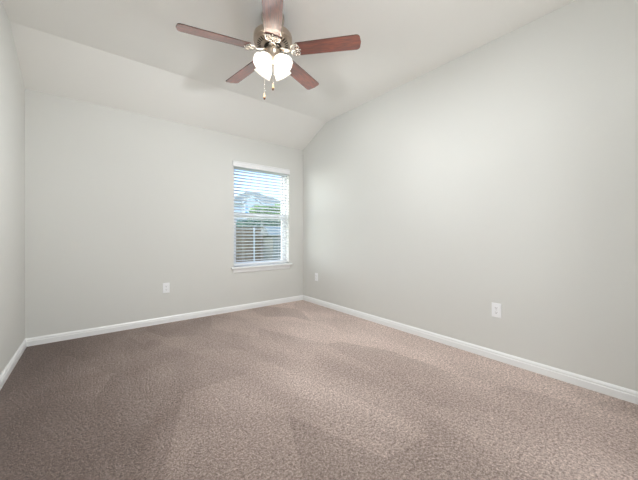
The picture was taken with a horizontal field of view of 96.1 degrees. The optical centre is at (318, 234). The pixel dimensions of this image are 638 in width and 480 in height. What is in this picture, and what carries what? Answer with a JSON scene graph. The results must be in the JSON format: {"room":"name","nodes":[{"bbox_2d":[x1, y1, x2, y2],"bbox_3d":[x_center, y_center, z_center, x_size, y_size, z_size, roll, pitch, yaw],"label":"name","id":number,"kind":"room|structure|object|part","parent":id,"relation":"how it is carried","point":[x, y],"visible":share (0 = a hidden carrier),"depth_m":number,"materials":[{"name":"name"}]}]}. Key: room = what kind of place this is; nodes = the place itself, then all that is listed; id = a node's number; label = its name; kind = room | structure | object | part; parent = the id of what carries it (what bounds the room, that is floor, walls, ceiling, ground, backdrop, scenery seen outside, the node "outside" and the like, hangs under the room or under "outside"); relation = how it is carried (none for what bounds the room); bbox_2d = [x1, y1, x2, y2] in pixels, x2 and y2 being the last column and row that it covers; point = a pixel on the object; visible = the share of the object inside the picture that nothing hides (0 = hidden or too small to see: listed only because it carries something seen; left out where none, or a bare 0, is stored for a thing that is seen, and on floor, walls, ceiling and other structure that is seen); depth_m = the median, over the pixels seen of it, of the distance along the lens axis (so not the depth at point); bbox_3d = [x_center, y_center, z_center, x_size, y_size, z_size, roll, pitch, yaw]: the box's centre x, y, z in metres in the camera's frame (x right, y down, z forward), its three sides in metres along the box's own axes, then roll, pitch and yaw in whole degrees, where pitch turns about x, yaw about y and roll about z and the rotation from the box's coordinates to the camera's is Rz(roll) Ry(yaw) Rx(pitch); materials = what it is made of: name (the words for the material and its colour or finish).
{"room":"empty bedroom","nodes":[
{"label":"empty bedroom","id":0,"kind":"room"},
{"bbox_2d":[0,0,24,374],"bbox_3d":[-1.649,-0.306,1.142,0.150,2.767,4.170,0,0,-38],"label":"wall","id":1,"kind":"structure","parent":0,"point":[12,89],"depth_m":2.25,"materials":[{"name":"grey paint"}]},
{"bbox_2d":[0,339,26,389],"bbox_3d":[-1.574,1.018,1.181,0.015,0.076,3.900,0,0,-38],"label":"baseboard","id":2,"kind":"structure","parent":1,"relation":"attached to","point":[10,366],"depth_m":2.24,"materials":[{"name":"white paint"}]},
{"bbox_2d":[25,89,302,337],"bbox_3d":[-1.567,-0.163,3.757,3.499,2.480,0.150,0,0,-38],"label":"wall","id":3,"kind":"structure","parent":0,"point":[121,205],"depth_m":3.22,"materials":[{"name":"grey paint"}]},
{"bbox_2d":[25,295,302,346],"bbox_3d":[-1.517,1.018,3.692,3.199,0.076,0.015,0,0,-38],"label":"baseboard","id":4,"kind":"structure","parent":3,"relation":"attached to","point":[57,337],"depth_m":3.32,"materials":[{"name":"white paint"}]},
{"bbox_2d":[163,283,169,292],"bbox_3d":[-1.835,0.637,3.446,0.074,0.120,0.009,0,0,-38],"label":"wall outlet","id":5,"kind":"object","parent":3,"relation":"attached to","point":[166,286],"visible":1,"depth_m":3.45,"materials":[{"name":"white plastic"}]},
{"bbox_2d":[231,167,292,272],"bbox_3d":[-0.861,-0.236,4.286,0.976,1.535,0.203,0,0,-38],"label":"window","id":6,"kind":"structure","parent":3,"relation":"in","point":[269,266],"depth_m":4.32,"materials":[{"name":"white plastic"}]},
{"bbox_3d":[-0.910,-0.611,4.351,0.827,0.716,0.024,0,0,-38],"label":"sash","id":7,"kind":"part","parent":6,"relation":"part of","materials":[{"name":"clear glass"}]},
{"bbox_3d":[-0.894,0.057,4.330,0.827,0.732,0.027,0,0,-38],"label":"sash","id":8,"kind":"part","parent":6,"relation":"part of","materials":[{"name":"white plastic"}]},
{"bbox_2d":[232,160,289,265],"bbox_3d":[-0.843,-0.298,4.248,0.915,1.452,0.094,0,0,-38],"label":"window blind","id":9,"kind":"object","parent":6,"relation":"attached to","point":[249,166],"visible":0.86,"depth_m":4.24,"materials":[{"name":"white plastic"}]},
{"bbox_3d":[-0.846,0.417,4.269,0.883,0.022,0.052,0,0,-38],"label":"rail","id":10,"kind":"part","parent":9,"relation":"part of","materials":[{"name":"white plastic"}]},
{"bbox_3d":[-0.840,0.459,4.259,0.976,0.026,0.135,0,0,-38],"label":"sill","id":11,"kind":"part","parent":6,"relation":"part of","materials":[{"name":"white paint"}]},
{"bbox_2d":[1,0,574,149],"bbox_3d":[-0.329,-1.562,2.174,3.499,0.495,4.170,0,0,-38],"label":"ceiling","id":12,"kind":"structure","parent":0,"point":[126,55],"depth_m":2.55,"materials":[{"name":"paint"}]},
{"bbox_2d":[176,0,360,99],"bbox_3d":[-0.383,-1.341,2.187,1.260,0.637,1.245,0,0,-38],"label":"ceiling fan","id":13,"kind":"object","parent":12,"relation":"hanging from","point":[271,37],"visible":1,"depth_m":2.10,"materials":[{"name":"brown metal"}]},
{"bbox_3d":[-0.720,-1.373,1.987,0.488,0.006,0.132,-2,15,-27],"label":"blade","id":14,"kind":"part","parent":13,"relation":"part of","materials":[{"name":"brown wood"}]},
{"bbox_3d":[-0.641,-1.396,2.469,0.488,0.006,0.132,2,16,45],"label":"blade","id":15,"kind":"part","parent":13,"relation":"part of","materials":[{"name":"brown wood"}]},
{"bbox_3d":[-0.471,-1.378,2.113,0.162,0.024,0.118,-2,15,-27],"label":"blade arm","id":16,"kind":"part","parent":13,"relation":"part of","materials":[{"name":"silver metal"}]},
{"bbox_3d":[-0.397,-1.285,2.106,0.137,0.137,0.106,0,45,36],"label":"lamp shade","id":17,"kind":"part","parent":13,"relation":"part of","materials":[{"name":"white glass"}]},
{"bbox_3d":[-0.415,-1.285,2.221,0.137,0.137,0.106,0,-45,-54],"label":"lamp shade","id":18,"kind":"part","parent":13,"relation":"part of","materials":[{"name":"white glass"}]},
{"bbox_3d":[-0.397,-1.285,2.106,0.056,0.056,0.076,0,45,36],"label":"bulb","id":19,"kind":"part","parent":13,"relation":"part of","materials":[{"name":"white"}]},
{"bbox_3d":[-0.286,-1.369,1.762,0.132,0.006,0.488,11,1,-9],"label":"blade","id":20,"kind":"part","parent":13,"relation":"part of","materials":[{"name":"brown wood"}]},
{"bbox_3d":[-0.329,-1.376,2.038,0.118,0.024,0.162,11,1,-9],"label":"blade arm","id":21,"kind":"part","parent":13,"relation":"part of","materials":[{"name":"silver metal"}]},
{"bbox_3d":[-0.281,-1.285,2.124,0.056,0.056,0.076,0,45,-54],"label":"bulb","id":22,"kind":"part","parent":13,"relation":"part of","materials":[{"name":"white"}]},
{"bbox_3d":[-0.300,-1.285,2.240,0.137,0.137,0.106,0,-45,36],"label":"lamp shade","id":23,"kind":"part","parent":13,"relation":"part of","materials":[{"name":"white glass"}]},
{"bbox_3d":[-0.281,-1.285,2.125,0.137,0.137,0.106,0,45,-54],"label":"lamp shade","id":24,"kind":"part","parent":13,"relation":"part of","materials":[{"name":"white glass"}]},
{"bbox_3d":[-0.213,-1.383,2.150,0.162,0.024,0.118,0,-10,9],"label":"blade arm","id":25,"kind":"part","parent":13,"relation":"part of","materials":[{"name":"silver metal"}]},
{"bbox_3d":[-0.157,-1.406,2.542,0.132,0.006,0.488,-13,-3,27],"label":"blade","id":26,"kind":"part","parent":13,"relation":"part of","materials":[{"name":"brown wood"}]},
{"bbox_3d":[0.062,-1.390,2.105,0.488,0.006,0.132,0,-10,9],"label":"blade","id":27,"kind":"part","parent":13,"relation":"part of","materials":[{"name":"brown wood"}]},
{"bbox_2d":[0,300,637,479],"bbox_3d":[-0.329,1.117,2.174,3.499,0.120,4.170,0,0,-38],"label":"floor","id":28,"kind":"structure","parent":0,"point":[302,389],"depth_m":1.73,"materials":[{"name":"beige carpet"}]},
{"bbox_2d":[303,0,637,390],"bbox_3d":[0.990,-0.306,3.205,0.150,2.767,4.170,0,0,-38],"label":"wall","id":29,"kind":"structure","parent":0,"point":[505,172],"depth_m":2.39,"materials":[{"name":"grey paint"}]},
{"bbox_2d":[303,295,637,404],"bbox_3d":[0.934,1.018,3.142,0.015,0.076,3.900,0,0,-38],"label":"baseboard","id":30,"kind":"structure","parent":29,"relation":"attached to","point":[619,392],"depth_m":2.36,"materials":[{"name":"white paint"}]},
{"bbox_2d":[492,302,500,317],"bbox_3d":[1.498,0.637,2.425,0.009,0.120,0.074,0,0,-38],"label":"wall outlet","id":31,"kind":"object","parent":29,"relation":"attached to","point":[496,307],"visible":1,"depth_m":2.42,"materials":[{"name":"white plastic"}]},
{"label":"outside","id":32,"kind":"structure","parent":0,"visible":0},
{"bbox_3d":[-13.984,1.727,48.733,62.000,0.100,85.990,0,0,-38],"label":"ground","id":33,"kind":"structure","parent":32,"visible":0},
{"bbox_2d":[236,227,263,261],"bbox_3d":[-2.060,0.666,12.376,8.000,1.982,0.064,0,0,-38],"label":"wooden fence","id":34,"kind":"object","parent":33,"relation":"on","point":[244,254],"visible":0.09,"depth_m":11.68,"materials":[{"name":"wood"}]},
{"bbox_2d":[253,228,254,260],"bbox_3d":[-2.657,0.689,11.759,0.090,1.975,0.090,0,0,-38],"label":"fence post","id":35,"kind":"object","parent":33,"relation":"on","point":[253,228],"visible":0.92,"depth_m":11.73,"materials":[{"name":"paint"}]},
{"bbox_2d":[234,192,280,221],"bbox_3d":[-10.295,-2.633,46.775,12.200,8.620,9.620,0,0,-38],"label":"house","id":36,"kind":"structure","parent":33,"relation":"on","point":[244,192],"depth_m":41.79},
{"bbox_2d":[236,218,280,227],"bbox_3d":[-3.527,0.307,15.639,3.297,2.753,2.210,0,0,-38],"label":"shrub","id":37,"kind":"object","parent":33,"relation":"on","point":[247,218],"visible":0.19,"depth_m":15.50,"materials":[{"name":"green plant"}]},
{"bbox_2d":[249,202,280,219],"bbox_3d":[-3.053,-0.372,20.512,3.824,4.105,2.505,0,0,-38],"label":"leafy tree","id":38,"kind":"object","parent":33,"relation":"on","point":[280,202],"visible":0.25,"depth_m":19.90,"materials":[{"name":"green plant"}]},
{"bbox_2d":[258,227,280,260],"bbox_3d":[-0.930,0.667,12.417,3.270,2.020,1.050,0,0,-38],"label":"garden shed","id":39,"kind":"object","parent":33,"relation":"on","point":[268,248],"visible":0.03,"depth_m":11.43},
{"bbox_3d":[-0.938,0.847,12.443,2.850,1.660,0.800,0,0,-38],"label":"wall panel","id":40,"kind":"part","parent":39,"relation":"part of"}
]}

